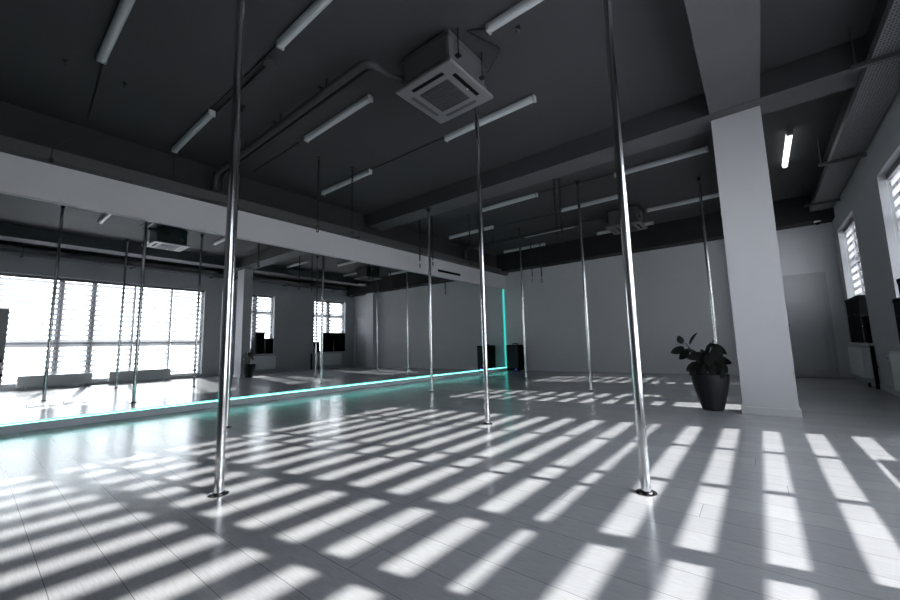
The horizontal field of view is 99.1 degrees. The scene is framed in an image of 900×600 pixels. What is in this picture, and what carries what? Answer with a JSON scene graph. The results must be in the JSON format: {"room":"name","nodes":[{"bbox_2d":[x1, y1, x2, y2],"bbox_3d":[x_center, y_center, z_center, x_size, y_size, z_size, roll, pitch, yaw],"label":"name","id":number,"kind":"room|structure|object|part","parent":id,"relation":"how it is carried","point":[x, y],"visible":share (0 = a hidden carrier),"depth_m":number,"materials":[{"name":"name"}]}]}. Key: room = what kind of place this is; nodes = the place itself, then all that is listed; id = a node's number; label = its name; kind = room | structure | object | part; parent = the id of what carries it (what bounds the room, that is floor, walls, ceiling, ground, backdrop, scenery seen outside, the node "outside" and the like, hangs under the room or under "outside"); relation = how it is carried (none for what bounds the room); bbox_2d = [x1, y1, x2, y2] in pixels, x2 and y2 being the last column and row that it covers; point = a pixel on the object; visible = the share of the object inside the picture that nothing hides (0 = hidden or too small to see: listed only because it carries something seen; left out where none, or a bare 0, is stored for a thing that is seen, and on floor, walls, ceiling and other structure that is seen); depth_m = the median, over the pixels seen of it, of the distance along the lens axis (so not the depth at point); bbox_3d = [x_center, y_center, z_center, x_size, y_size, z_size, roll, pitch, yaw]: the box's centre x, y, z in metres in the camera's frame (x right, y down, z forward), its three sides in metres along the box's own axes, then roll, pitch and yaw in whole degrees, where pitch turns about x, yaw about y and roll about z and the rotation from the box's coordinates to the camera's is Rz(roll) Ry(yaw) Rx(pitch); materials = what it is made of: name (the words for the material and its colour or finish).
{"room":"pole dance studio","nodes":[
{"label":"pole dance studio","id":0,"kind":"room"},
{"bbox_2d":[0,101,496,267],"bbox_3d":[-2.626,-0.114,6.637,0.230,3.450,13.690,-7,-9,38],"label":"wall","id":1,"kind":"structure","parent":0,"point":[16,122],"depth_m":5.23,"materials":[{"name":"black paint"}]},
{"bbox_2d":[48,137,72,162],"bbox_3d":[-4.285,-1.663,4.229,0.031,0.372,0.184,-4,-7,21],"label":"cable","id":2,"kind":"object","parent":1,"relation":"attached to","point":[51,160],"visible":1,"depth_m":4.15,"materials":[{"name":"black metal"}]},
{"bbox_2d":[0,152,504,288],"bbox_3d":[-2.518,-1.051,6.643,0.105,0.415,13.290,-7,-9,38],"label":"beam","id":3,"kind":"structure","parent":1,"relation":"attached to","point":[19,176],"depth_m":5.21,"materials":[{"name":"white paint"}]},
{"bbox_2d":[0,192,505,424],"bbox_3d":[-2.495,0.324,6.467,0.026,2.357,13.258,-7,-9,38],"label":"wall mirror","id":4,"kind":"object","parent":1,"relation":"attached to","point":[115,312],"depth_m":5.14,"materials":[{"name":"silver mirror"}]},
{"bbox_3d":[-4.213,1.109,4.155,0.003,0.063,0.532,-7,-9,38],"label":"mirror lettering","id":5,"kind":"part","parent":4,"relation":"part of"},
{"bbox_2d":[0,367,506,434],"bbox_3d":[-2.445,1.538,6.326,0.130,0.088,13.290,-7,-9,38],"label":"baseboard","id":6,"kind":"structure","parent":1,"relation":"attached to","point":[16,428],"depth_m":5.01,"materials":[{"name":"grey paint"}]},
{"bbox_2d":[0,135,507,275],"bbox_3d":[-2.472,-1.327,6.634,0.240,0.130,13.290,-7,-9,38],"label":"trim","id":7,"kind":"structure","parent":1,"relation":"attached to","point":[8,145],"depth_m":5.13,"materials":[{"name":"grey paint"}]},
{"bbox_2d":[1,367,506,425],"bbox_3d":[-2.406,1.488,6.280,0.006,0.004,13.260,-7,-9,38],"label":"led strip","id":8,"kind":"object","parent":1,"relation":"attached to","point":[506,367],"visible":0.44,"depth_m":4.99,"materials":[{"name":"teal"}]},
{"bbox_2d":[438,269,459,275],"bbox_3d":[-0.009,-0.684,9.654,0.012,0.060,0.900,-7,-9,38],"label":"air vent","id":9,"kind":"object","parent":1,"relation":"attached to","point":[439,270],"visible":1,"depth_m":9.62,"materials":[{"name":"black metal"}]},
{"bbox_2d":[0,0,878,255],"bbox_3d":[0.320,-2.284,4.479,7.900,0.200,13.690,-7,-9,38],"label":"ceiling","id":10,"kind":"structure","parent":0,"point":[175,58],"depth_m":4.00,"materials":[{"name":"paint"}]},
{"bbox_2d":[87,64,103,118],"bbox_3d":[-3.642,-2.140,3.942,1.322,0.012,0.010,-8,-9,42],"label":"cable","id":11,"kind":"object","parent":10,"relation":"attached to","point":[102,64],"visible":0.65,"depth_m":3.90,"materials":[{"name":"black metal"}]},
{"bbox_2d":[96,0,134,64],"bbox_3d":[-2.666,-2.237,3.087,1.264,0.081,0.074,-7,-9,38],"label":"ceiling light","id":12,"kind":"object","parent":10,"relation":"attached to","point":[124,7],"visible":1,"depth_m":3.13,"materials":[{"name":"white plastic"}]},
{"bbox_2d":[171,109,215,153],"bbox_3d":[-3.147,-2.035,4.679,1.264,0.081,0.074,-7,-9,38],"label":"ceiling light","id":13,"kind":"object","parent":10,"relation":"attached to","point":[209,114],"visible":1,"depth_m":4.57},
{"bbox_2d":[211,45,275,108],"bbox_3d":[-2.082,-2.192,3.823,1.450,0.012,0.010,-7,-9,37],"label":"cable","id":14,"kind":"object","parent":10,"relation":"attached to","point":[274,47],"visible":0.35,"depth_m":3.72,"materials":[{"name":"black metal"}]},
{"bbox_2d":[216,55,276,112],"bbox_3d":[-2.122,-2.163,3.930,1.250,0.049,0.120,-7,-9,38],"label":"conduit","id":15,"kind":"object","parent":10,"relation":"attached to","point":[270,62],"visible":0.94,"depth_m":3.63,"materials":[{"name":"black metal"}]},
{"bbox_2d":[253,142,299,172],"bbox_3d":[-2.474,-1.993,5.407,1.300,0.012,0.010,-7,-9,38],"label":"cable","id":16,"kind":"object","parent":10,"relation":"attached to","point":[298,142],"visible":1,"depth_m":5.34,"materials":[{"name":"black metal"}]},
{"bbox_2d":[276,0,332,50],"bbox_3d":[-1.003,-2.291,2.976,1.264,0.081,0.074,-7,-9,38],"label":"ceiling light","id":17,"kind":"object","parent":10,"relation":"attached to","point":[317,6],"visible":1,"depth_m":3.11,"materials":[{"name":"white plastic"}]},
{"bbox_2d":[212,59,403,190],"bbox_3d":[-1.930,-1.921,4.393,3.529,0.430,0.515,-6,-8,32],"label":"insulated pipe","id":18,"kind":"object","parent":10,"relation":"hanging from","point":[368,65],"visible":0.96,"depth_m":3.93,"materials":[{"name":"black metal"}]},
{"bbox_2d":[316,156,320,232],"bbox_3d":[-1.841,-1.476,5.361,0.070,1.101,0.070,-7,-9,38],"label":"hanging chain","id":19,"kind":"object","parent":10,"relation":"hanging from","point":[317,157],"visible":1,"depth_m":5.37,"materials":[{"name":"black metal"}]},
{"bbox_2d":[304,94,372,142],"bbox_3d":[-1.337,-2.102,4.489,1.264,0.081,0.074,-7,-9,38],"label":"ceiling light","id":20,"kind":"object","parent":10,"relation":"attached to","point":[368,98],"visible":1,"depth_m":4.41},
{"bbox_2d":[321,169,371,195],"bbox_3d":[-1.693,-1.889,6.197,1.264,0.081,0.074,-7,-9,38],"label":"ceiling light","id":21,"kind":"object","parent":10,"relation":"attached to","point":[367,172],"visible":1,"depth_m":6.14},
{"bbox_2d":[350,167,354,237],"bbox_3d":[-1.450,-1.446,5.692,0.070,1.101,0.070,-1,-7,-2],"label":"hanging chain","id":22,"kind":"object","parent":10,"relation":"hanging from","point":[351,168],"visible":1,"depth_m":5.70,"materials":[{"name":"black metal"}]},
{"bbox_2d":[371,137,443,169],"bbox_3d":[-0.629,-2.041,5.387,1.410,0.012,0.010,-7,-9,37],"label":"cable","id":23,"kind":"object","parent":10,"relation":"attached to","point":[443,137],"visible":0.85,"depth_m":5.33,"materials":[{"name":"black metal"}]},
{"bbox_2d":[419,220,420,267],"bbox_3d":[-0.627,-1.198,7.936,0.070,1.101,0.070,5,-9,-41],"label":"hanging chain","id":24,"kind":"object","parent":10,"relation":"hanging from","point":[419,220],"visible":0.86,"depth_m":7.91,"materials":[{"name":"black metal"}]},
{"bbox_2d":[431,216,433,265],"bbox_3d":[-0.356,-1.221,7.797,0.070,1.101,0.070,-2,-7,8],"label":"chain","id":25,"kind":"object","parent":10,"relation":"hanging from","point":[431,216],"visible":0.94,"depth_m":7.78,"materials":[{"name":"black metal"}]},
{"bbox_2d":[396,28,492,123],"bbox_3d":[-0.050,-2.076,3.578,0.650,0.408,0.650,-7,-9,38],"label":"air conditioner","id":26,"kind":"object","parent":10,"relation":"hanging from","point":[444,79],"depth_m":3.43,"materials":[{"name":"grey plastic"}]},
{"bbox_3d":[-0.046,-1.904,3.558,0.650,0.035,0.650,-7,-9,38],"label":"fascia panel","id":27,"kind":"part","parent":26,"relation":"part of","materials":[{"name":"white plastic"}]},
{"bbox_2d":[420,79,469,111],"bbox_3d":[-0.045,-1.880,3.555,0.330,0.014,0.330,-7,-9,38],"label":"ceiling vent","id":28,"kind":"object","parent":26,"relation":"in","point":[445,95],"depth_m":3.53,"materials":[{"name":"grey plastic"}]},
{"bbox_3d":[0.063,-2.191,3.266,0.055,0.260,0.040,-7,-9,38],"label":"hanger rod","id":29,"kind":"part","parent":26,"relation":"part of","materials":[{"name":"black metal"}]},
{"bbox_3d":[0.289,-2.163,3.546,0.055,0.260,0.040,-7,-9,38],"label":"hanger rod","id":30,"kind":"part","parent":26,"relation":"part of","materials":[{"name":"black metal"}]},
{"bbox_2d":[449,229,478,238],"bbox_3d":[0.347,-1.569,9.198,0.863,0.085,0.074,-7,-9,38],"label":"ceiling light","id":31,"kind":"object","parent":10,"relation":"attached to","point":[471,232],"depth_m":9.19,"materials":[{"name":"white plastic"}]},
{"bbox_2d":[467,214,470,266],"bbox_3d":[0.408,-1.226,7.910,0.070,1.101,0.070,1,-7,-22],"label":"hanging chain","id":32,"kind":"object","parent":10,"relation":"hanging from","point":[469,215],"visible":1,"depth_m":7.91,"materials":[{"name":"black metal"}]},
{"bbox_2d":[467,28,499,72],"bbox_3d":[0.315,-2.231,3.413,0.161,0.150,0.397,-5,-8,31],"label":"cable","id":33,"kind":"object","parent":10,"relation":"attached to","point":[479,28],"visible":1,"depth_m":3.39,"materials":[{"name":"black metal"}]},
{"bbox_2d":[483,221,484,270],"bbox_3d":[0.735,-1.179,8.370,0.070,1.101,0.070,-5,-8,28],"label":"hanging chain","id":34,"kind":"object","parent":10,"relation":"hanging from","point":[483,221],"visible":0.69,"depth_m":8.37,"materials":[{"name":"black metal"}]},
{"bbox_2d":[483,225,493,230],"bbox_3d":[0.898,-1.635,8.760,0.271,0.082,0.074,-7,-9,38],"label":"ceiling light","id":35,"kind":"object","parent":10,"relation":"attached to","point":[488,227],"depth_m":8.75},
{"bbox_2d":[444,94,535,141],"bbox_3d":[0.433,-2.137,4.560,1.264,0.081,0.074,-7,-9,38],"label":"ceiling light","id":36,"kind":"object","parent":10,"relation":"attached to","point":[530,99],"visible":1,"depth_m":4.47,"materials":[{"name":"white plastic"}]},
{"bbox_2d":[482,192,537,211],"bbox_3d":[1.070,-1.829,7.262,1.264,0.081,0.074,-7,-9,38],"label":"ceiling light","id":37,"kind":"object","parent":10,"relation":"attached to","point":[533,195],"visible":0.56,"depth_m":7.18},
{"bbox_2d":[485,0,542,34],"bbox_3d":[0.809,-2.350,2.861,1.264,0.081,0.074,-7,-9,38],"label":"ceiling light","id":38,"kind":"object","parent":10,"relation":"attached to","point":[522,6],"visible":1,"depth_m":3.09,"materials":[{"name":"white plastic"}]},
{"bbox_2d":[504,243,544,253],"bbox_3d":[2.056,-1.442,10.706,1.264,0.081,0.074,-7,-9,38],"label":"ceiling light","id":39,"kind":"object","parent":10,"relation":"attached to","point":[542,244],"visible":1,"depth_m":10.65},
{"bbox_2d":[497,213,557,226],"bbox_3d":[1.689,-1.743,8.352,1.503,0.012,0.010,-6,-8,34],"label":"cable","id":40,"kind":"object","parent":10,"relation":"attached to","point":[557,213],"visible":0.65,"depth_m":8.34,"materials":[{"name":"black metal"}]},
{"bbox_2d":[529,242,532,282],"bbox_3d":[2.158,-1.001,10.155,0.070,1.101,0.070,0,-7,-12],"label":"chain","id":41,"kind":"object","parent":10,"relation":"hanging from","point":[529,242],"visible":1,"depth_m":10.15,"materials":[{"name":"black metal"}]},
{"bbox_2d":[464,219,608,258],"bbox_3d":[1.872,-1.459,9.035,3.638,0.430,0.381,-7,-9,38],"label":"insulated pipe","id":42,"kind":"object","parent":10,"relation":"hanging from","point":[592,220],"visible":0.91,"depth_m":8.75,"materials":[{"name":"black metal"}]},
{"bbox_2d":[538,242,542,282],"bbox_3d":[2.416,-1.001,10.205,0.070,1.101,0.070,-7,-9,37],"label":"chain","id":43,"kind":"object","parent":10,"relation":"hanging from","point":[538,242],"visible":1,"depth_m":10.20,"materials":[{"name":"black metal"}]},
{"bbox_2d":[524,226,574,237],"bbox_3d":[2.349,-1.635,9.150,1.264,0.081,0.074,-7,-9,38],"label":"ceiling light","id":44,"kind":"object","parent":10,"relation":"attached to","point":[574,226],"visible":0.23,"depth_m":9.07,"materials":[{"name":"white plastic"}]},
{"bbox_2d":[553,178,558,238],"bbox_3d":[1.639,-1.487,5.984,0.070,1.101,0.070,3,-8,-32],"label":"hanging chain","id":45,"kind":"object","parent":10,"relation":"hanging from","point":[554,178],"visible":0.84,"depth_m":5.97,"materials":[{"name":"black metal"}]},
{"bbox_2d":[557,179,563,243],"bbox_3d":[1.817,-1.455,6.288,0.070,1.101,0.070,-4,-7,18],"label":"hanging chain","id":46,"kind":"object","parent":10,"relation":"hanging from","point":[558,180],"visible":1,"depth_m":6.29,"materials":[{"name":"black metal"}]},
{"bbox_2d":[539,174,611,192],"bbox_3d":[2.101,-1.972,6.523,1.254,0.012,0.010,-6,-8,34],"label":"cable","id":47,"kind":"object","parent":10,"relation":"attached to","point":[610,174],"visible":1,"depth_m":6.48,"materials":[{"name":"black metal"}]},
{"bbox_2d":[560,194,617,211],"bbox_3d":[2.718,-1.859,7.354,1.264,0.081,0.074,-7,-9,38],"label":"ceiling light","id":48,"kind":"object","parent":10,"relation":"attached to","point":[612,197],"visible":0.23,"depth_m":7.34,"materials":[{"name":"white plastic"}]},
{"bbox_2d":[367,35,868,230],"bbox_3d":[1.279,-1.932,5.675,7.250,0.261,0.400,-7,-9,38],"label":"beam","id":49,"kind":"structure","parent":10,"relation":"attached to","point":[826,72],"depth_m":4.71,"materials":[{"name":"paint"}]},
{"bbox_2d":[605,204,646,234],"bbox_3d":[3.614,-1.651,7.887,0.650,0.408,0.650,-7,-9,38],"label":"air conditioner","id":50,"kind":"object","parent":10,"relation":"hanging from","point":[636,222],"depth_m":7.74,"materials":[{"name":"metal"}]},
{"bbox_3d":[3.618,-1.478,7.866,0.650,0.035,0.650,-7,-9,38],"label":"fascia panel","id":51,"kind":"part","parent":50,"relation":"part of","materials":[{"name":"white plastic"}]},
{"bbox_2d":[616,225,636,231],"bbox_3d":[3.619,-1.455,7.863,0.330,0.014,0.330,-7,-9,38],"label":"ceiling vent","id":52,"kind":"object","parent":50,"relation":"in","point":[632,227],"depth_m":7.82,"materials":[{"name":"grey metal"}]},
{"bbox_2d":[644,221,653,225],"bbox_3d":[4.537,-1.731,8.735,0.188,0.082,0.074,-7,-9,38],"label":"ceiling light","id":53,"kind":"object","parent":10,"relation":"attached to","point":[651,222],"depth_m":8.71,"materials":[{"name":"white plastic"}]},
{"bbox_2d":[614,146,708,177],"bbox_3d":[3.127,-2.059,5.769,1.264,0.081,0.074,-7,-9,38],"label":"ceiling light","id":54,"kind":"object","parent":10,"relation":"attached to","point":[701,150],"visible":0.94,"depth_m":5.67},
{"bbox_2d":[496,194,834,272],"bbox_3d":[4.347,-1.424,9.463,7.250,0.520,0.380,-7,-9,38],"label":"beam","id":55,"kind":"structure","parent":10,"relation":"attached to","point":[789,213],"depth_m":8.92,"materials":[{"name":"black paint"}]},
{"bbox_2d":[597,230,610,235],"bbox_3d":[3.760,-1.636,9.352,0.308,0.085,0.074,-7,-9,38],"label":"ceiling light","id":56,"kind":"object","parent":55,"relation":"attached to","point":[608,231],"depth_m":9.34,"materials":[{"name":"white plastic"}]},
{"bbox_2d":[646,193,718,212],"bbox_3d":[4.519,-1.890,7.464,1.264,0.081,0.074,-7,-9,38],"label":"ceiling light","id":57,"kind":"object","parent":10,"relation":"attached to","point":[715,195],"visible":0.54,"depth_m":7.45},
{"bbox_2d":[684,0,759,120],"bbox_3d":[2.023,-2.285,2.862,0.430,0.264,12.910,-7,-9,38],"label":"beam","id":58,"kind":"structure","parent":10,"relation":"attached to","point":[725,33],"depth_m":3.26,"materials":[{"name":"grey paint"}]},
{"bbox_2d":[782,129,793,168],"bbox_3d":[4.816,-2.135,5.484,0.074,0.081,1.264,-7,-9,38],"label":"ceiling light","id":59,"kind":"object","parent":10,"relation":"attached to","point":[789,133],"visible":1,"depth_m":5.36,"materials":[{"name":"white plastic"}]},
{"bbox_2d":[810,0,887,201],"bbox_3d":[2.903,-2.447,2.169,0.280,0.150,12.910,-7,-9,38],"label":"beam","id":60,"kind":"structure","parent":10,"relation":"attached to","point":[881,5],"depth_m":4.33,"materials":[{"name":"black metal"}]},
{"bbox_2d":[803,0,899,211],"bbox_3d":[2.834,-2.311,2.198,0.450,0.410,12.690,-7,-9,38],"label":"cable tray","id":61,"kind":"object","parent":10,"relation":"hanging from","point":[878,83],"visible":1,"depth_m":3.92,"materials":[{"name":"metal"}]},
{"bbox_3d":[6.434,-1.865,6.666,0.450,0.410,0.040,-7,-9,38],"label":"support arm","id":62,"kind":"part","parent":61,"relation":"part of"},
{"bbox_3d":[5.152,-2.024,5.074,0.450,0.410,0.040,-7,-9,38],"label":"support arm","id":63,"kind":"part","parent":61,"relation":"part of"},
{"bbox_3d":[3.650,-2.210,3.211,0.450,0.410,0.040,-7,-9,38],"label":"support arm","id":64,"kind":"part","parent":61,"relation":"part of"},
{"bbox_2d":[0,370,899,599],"bbox_3d":[0.409,1.339,4.046,7.900,0.200,13.690,-7,-9,38],"label":"floor","id":65,"kind":"structure","parent":0,"point":[398,491],"depth_m":1.93,"materials":[{"name":"laminate"}]},
{"bbox_2d":[208,0,244,497],"bbox_3d":[-1.281,-0.671,2.259,0.124,3.450,0.124,-7,-9,38],"label":"pole","id":66,"kind":"object","parent":65,"relation":"on","point":[219,491],"visible":1,"depth_m":2.19,"materials":[{"name":"silver metal"}]},
{"bbox_2d":[226,104,245,427],"bbox_3d":[-2.292,-0.431,4.061,0.124,3.450,0.124,-7,-9,38],"label":"pole","id":67,"kind":"object","parent":65,"relation":"on","point":[242,107],"visible":0.4,"depth_m":4.04,"materials":[{"name":"silver metal"}]},
{"bbox_2d":[425,207,434,391],"bbox_3d":[-0.343,-0.041,6.625,0.124,3.190,0.124,-7,-9,38],"label":"pole","id":68,"kind":"object","parent":65,"relation":"on","point":[428,209],"visible":1,"depth_m":6.60,"materials":[{"name":"silver metal"}]},
{"bbox_2d":[474,106,492,424],"bbox_3d":[0.321,-0.512,3.920,0.124,3.450,0.124,-7,-9,38],"label":"pole","id":69,"kind":"object","parent":65,"relation":"on","point":[476,109],"visible":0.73,"depth_m":3.88,"materials":[{"name":"silver metal"}]},
{"bbox_2d":[506,343,524,371],"bbox_3d":[1.897,1.630,10.996,0.410,0.801,0.412,-8,-9,42],"label":"loudspeaker","id":70,"kind":"object","parent":65,"relation":"on","point":[514,353],"visible":0.91,"depth_m":10.84,"materials":[{"name":"black plastic"}]},
{"bbox_2d":[506,346,517,367],"bbox_3d":[1.763,1.617,10.849,0.370,0.600,0.013,-8,-9,42],"label":"speaker grille","id":71,"kind":"object","parent":70,"relation":"attached to","point":[511,351],"depth_m":10.84,"materials":[{"name":"black"}]},
{"bbox_2d":[517,228,526,377],"bbox_3d":[1.662,0.036,8.776,0.124,3.450,0.124,-7,-9,38],"label":"pole","id":72,"kind":"object","parent":65,"relation":"on","point":[519,229],"visible":0.98,"depth_m":8.76,"materials":[{"name":"silver metal"}]},
{"bbox_2d":[574,180,593,390],"bbox_3d":[2.186,-0.279,6.250,0.124,3.450,0.124,-7,-9,38],"label":"pole","id":73,"kind":"object","parent":65,"relation":"on","point":[577,182],"visible":1,"depth_m":6.23,"materials":[{"name":"silver metal"}]},
{"bbox_2d":[602,0,657,496],"bbox_3d":[0.947,-0.741,2.137,0.124,3.450,0.124,-7,-9,38],"label":"pole","id":74,"kind":"object","parent":65,"relation":"on","point":[645,490],"visible":1,"depth_m":2.06,"materials":[{"name":"silver metal"}]},
{"bbox_2d":[671,333,731,410],"bbox_3d":[2.794,0.782,4.263,0.560,0.841,0.348,-7,-9,38],"label":"potted plant","id":75,"kind":"object","parent":65,"relation":"on","point":[711,387],"visible":1,"depth_m":4.11,"materials":[{"name":"plant"}]},
{"bbox_3d":[2.857,1.003,4.191,0.350,0.382,0.350,-7,-9,38],"label":"planter","id":76,"kind":"part","parent":75,"relation":"part of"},
{"bbox_2d":[694,176,717,343],"bbox_3d":[4.188,-0.335,6.198,0.124,3.450,0.124,-7,-9,38],"label":"pole","id":77,"kind":"object","parent":65,"relation":"on","point":[698,178],"visible":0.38,"depth_m":6.22,"materials":[{"name":"silver metal"}]},
{"bbox_2d":[711,106,802,417],"bbox_3d":[3.204,-0.434,4.070,0.460,3.190,0.280,-7,-9,38],"label":"column","id":78,"kind":"structure","parent":65,"relation":"on","point":[761,327],"depth_m":3.96,"materials":[{"name":"white paint"}]},
{"bbox_3d":[3.242,1.112,3.885,0.460,0.075,0.280,-7,-9,38],"label":"baseboard","id":79,"kind":"part","parent":78,"relation":"part of","materials":[{"name":"white paint"}]},
{"bbox_2d":[504,222,853,377],"bbox_3d":[4.557,0.054,9.520,7.270,3.450,0.200,-7,-9,38],"label":"wall","id":80,"kind":"structure","parent":0,"point":[671,284],"depth_m":9.21,"materials":[{"name":"grey paint"}]},
{"bbox_2d":[503,289,506,366],"bbox_3d":[1.660,0.836,11.627,0.026,2.341,0.028,-7,-9,38],"label":"led strip","id":81,"kind":"object","parent":80,"relation":"attached to","point":[503,289],"visible":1,"depth_m":11.61,"materials":[{"name":"teal"}]},
{"bbox_2d":[527,368,738,374],"bbox_3d":[3.960,1.791,9.689,5.765,0.070,0.015,-7,-9,38],"label":"baseboard","id":82,"kind":"structure","parent":80,"relation":"attached to","point":[528,369],"depth_m":9.56,"materials":[{"name":"grey paint"}]},
{"bbox_2d":[782,272,840,377],"bbox_3d":[6.846,0.485,7.452,0.840,1.990,0.079,-7,-9,38],"label":"door","id":83,"kind":"structure","parent":80,"relation":"in","point":[811,330],"depth_m":7.38,"materials":[{"name":"paint"}]},
{"bbox_3d":[6.853,0.511,7.457,0.560,1.700,0.008,-7,-9,38],"label":"inset panel","id":84,"kind":"part","parent":83,"relation":"part of","materials":[{"name":"paint"}]},
{"bbox_2d":[832,90,899,387],"bbox_3d":[3.370,-0.817,2.003,0.350,3.450,13.490,-7,-9,38],"label":"wall","id":85,"kind":"structure","parent":0,"point":[865,198],"depth_m":4.99,"materials":[{"name":"paint"}]},
{"bbox_2d":[848,347,873,386],"bbox_3d":[6.528,1.042,6.106,0.093,0.580,1.100,-7,-9,38],"label":"radiator","id":86,"kind":"object","parent":85,"relation":"attached to","point":[859,357],"visible":1,"depth_m":5.79,"materials":[{"name":"white metal"}]},
{"bbox_2d":[858,347,871,378],"bbox_3d":[6.528,0.980,6.113,0.054,0.446,1.096,-7,-9,38],"label":"grille","id":87,"kind":"object","parent":86,"relation":"attached to","point":[864,357],"depth_m":5.71,"materials":[{"name":"white metal"}]},
{"bbox_2d":[849,228,873,344],"bbox_3d":[6.673,-0.310,6.240,0.280,2.050,1.500,-7,-9,38],"label":"window","id":88,"kind":"structure","parent":85,"relation":"in","point":[854,230],"depth_m":6.70,"materials":[{"name":"plastic"}]},
{"bbox_2d":[845,298,857,342],"bbox_3d":[6.897,0.350,6.542,0.136,0.740,0.538,-7,-9,38],"label":"storage box","id":89,"kind":"object","parent":88,"relation":"on","point":[848,303],"visible":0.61,"depth_m":6.54,"materials":[{"name":"black metal"}]},
{"bbox_2d":[843,222,862,294],"bbox_3d":[6.890,-0.601,6.546,0.058,1.390,0.680,-7,-9,38],"label":"window blind","id":90,"kind":"object","parent":88,"relation":"attached to","point":[848,228],"visible":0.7,"depth_m":6.57,"materials":[{"name":"plastic"}]},
{"bbox_3d":[6.755,-0.335,6.177,0.070,2.020,1.440,-7,-9,38],"label":"frame","id":91,"kind":"part","parent":88,"relation":"part of","materials":[{"name":"plastic"}]},
{"bbox_2d":[850,217,864,291],"bbox_3d":[6.454,-0.571,5.993,0.058,1.560,0.680,-7,-9,38],"label":"window blind","id":92,"kind":"object","parent":88,"relation":"attached to","point":[852,219],"visible":0.3,"depth_m":6.24,"materials":[{"name":"plastic"}]},
{"bbox_3d":[6.980,-0.307,6.457,0.004,1.940,0.660,-7,-9,38],"label":"pane","id":93,"kind":"part","parent":88,"relation":"part of","materials":[{"name":"clear glass"}]},
{"bbox_2d":[850,295,868,342],"bbox_3d":[6.556,0.308,6.119,0.136,0.740,0.528,-7,-9,38],"label":"storage box","id":94,"kind":"object","parent":88,"relation":"on","point":[859,303],"visible":0.73,"depth_m":6.00,"materials":[{"name":"black metal"}]},
{"bbox_3d":[6.554,-0.035,6.154,0.119,0.050,0.528,-7,-9,38],"label":"lid","id":95,"kind":"part","parent":94,"relation":"part of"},
{"bbox_3d":[6.671,0.696,6.142,0.210,0.030,1.500,-7,-9,38],"label":"sill","id":96,"kind":"part","parent":88,"relation":"part of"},
{"bbox_2d":[861,316,872,342],"bbox_3d":[6.266,0.440,5.734,0.136,0.400,0.228,-7,-9,38],"label":"storage box","id":97,"kind":"object","parent":88,"relation":"on","point":[865,319],"visible":0.62,"depth_m":5.68,"materials":[{"name":"black metal"}]},
{"bbox_2d":[870,346,879,388],"bbox_3d":[6.111,0.966,5.510,0.052,0.610,0.060,-7,-9,38],"label":"pipe","id":98,"kind":"object","parent":85,"relation":"attached to","point":[872,349],"visible":1,"depth_m":5.50,"materials":[{"name":"black metal"}]},
{"bbox_2d":[853,374,899,396],"bbox_3d":[5.537,1.154,4.730,0.015,0.080,5.840,-7,-9,38],"label":"baseboard","id":99,"kind":"structure","parent":85,"relation":"attached to","point":[886,388],"depth_m":5.31,"materials":[{"name":"paint"}]},
{"bbox_2d":[886,157,899,241],"bbox_3d":[5.044,-0.830,4.256,0.058,1.390,0.580,-7,-9,38],"label":"window blind","id":100,"kind":"object","parent":85,"relation":"attached to","point":[893,173],"visible":1,"depth_m":4.41,"materials":[{"name":"plastic"}]},
{"bbox_3d":[5.186,-1.057,4.512,0.005,0.764,0.004,-7,-9,38],"label":"pull cord","id":101,"kind":"part","parent":100,"relation":"part of","materials":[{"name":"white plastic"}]},
{"bbox_2d":[889,350,899,390],"bbox_3d":[4.870,0.837,4.049,0.093,0.580,1.000,-7,-9,38],"label":"radiator","id":102,"kind":"object","parent":85,"relation":"attached to","point":[894,355],"visible":1,"depth_m":4.33,"materials":[{"name":"white metal"}]},
{"bbox_2d":[896,178,899,346],"bbox_3d":[4.859,-0.535,3.989,0.280,2.050,1.300,-7,-9,38],"label":"window","id":103,"kind":"structure","parent":85,"relation":"in","point":[898,180],"depth_m":4.49,"materials":[{"name":"plastic"}]},
{"bbox_2d":[892,297,899,341],"bbox_3d":[5.104,0.237,4.301,0.136,0.520,0.278,-7,-9,38],"label":"storage box","id":104,"kind":"object","parent":103,"relation":"on","point":[896,302],"visible":1,"depth_m":4.36,"materials":[{"name":"black metal"}]},
{"bbox_3d":[5.105,0.003,4.324,0.119,0.050,0.278,-7,-9,38],"label":"lid","id":105,"kind":"part","parent":104,"relation":"part of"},
{"bbox_2d":[896,278,899,294],"bbox_3d":[4.914,0.114,4.080,0.136,0.720,0.278,-7,-9,38],"label":"storage box","id":106,"kind":"object","parent":103,"relation":"on","point":[897,280],"visible":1,"depth_m":4.22,"materials":[{"name":"black metal"}]}
]}

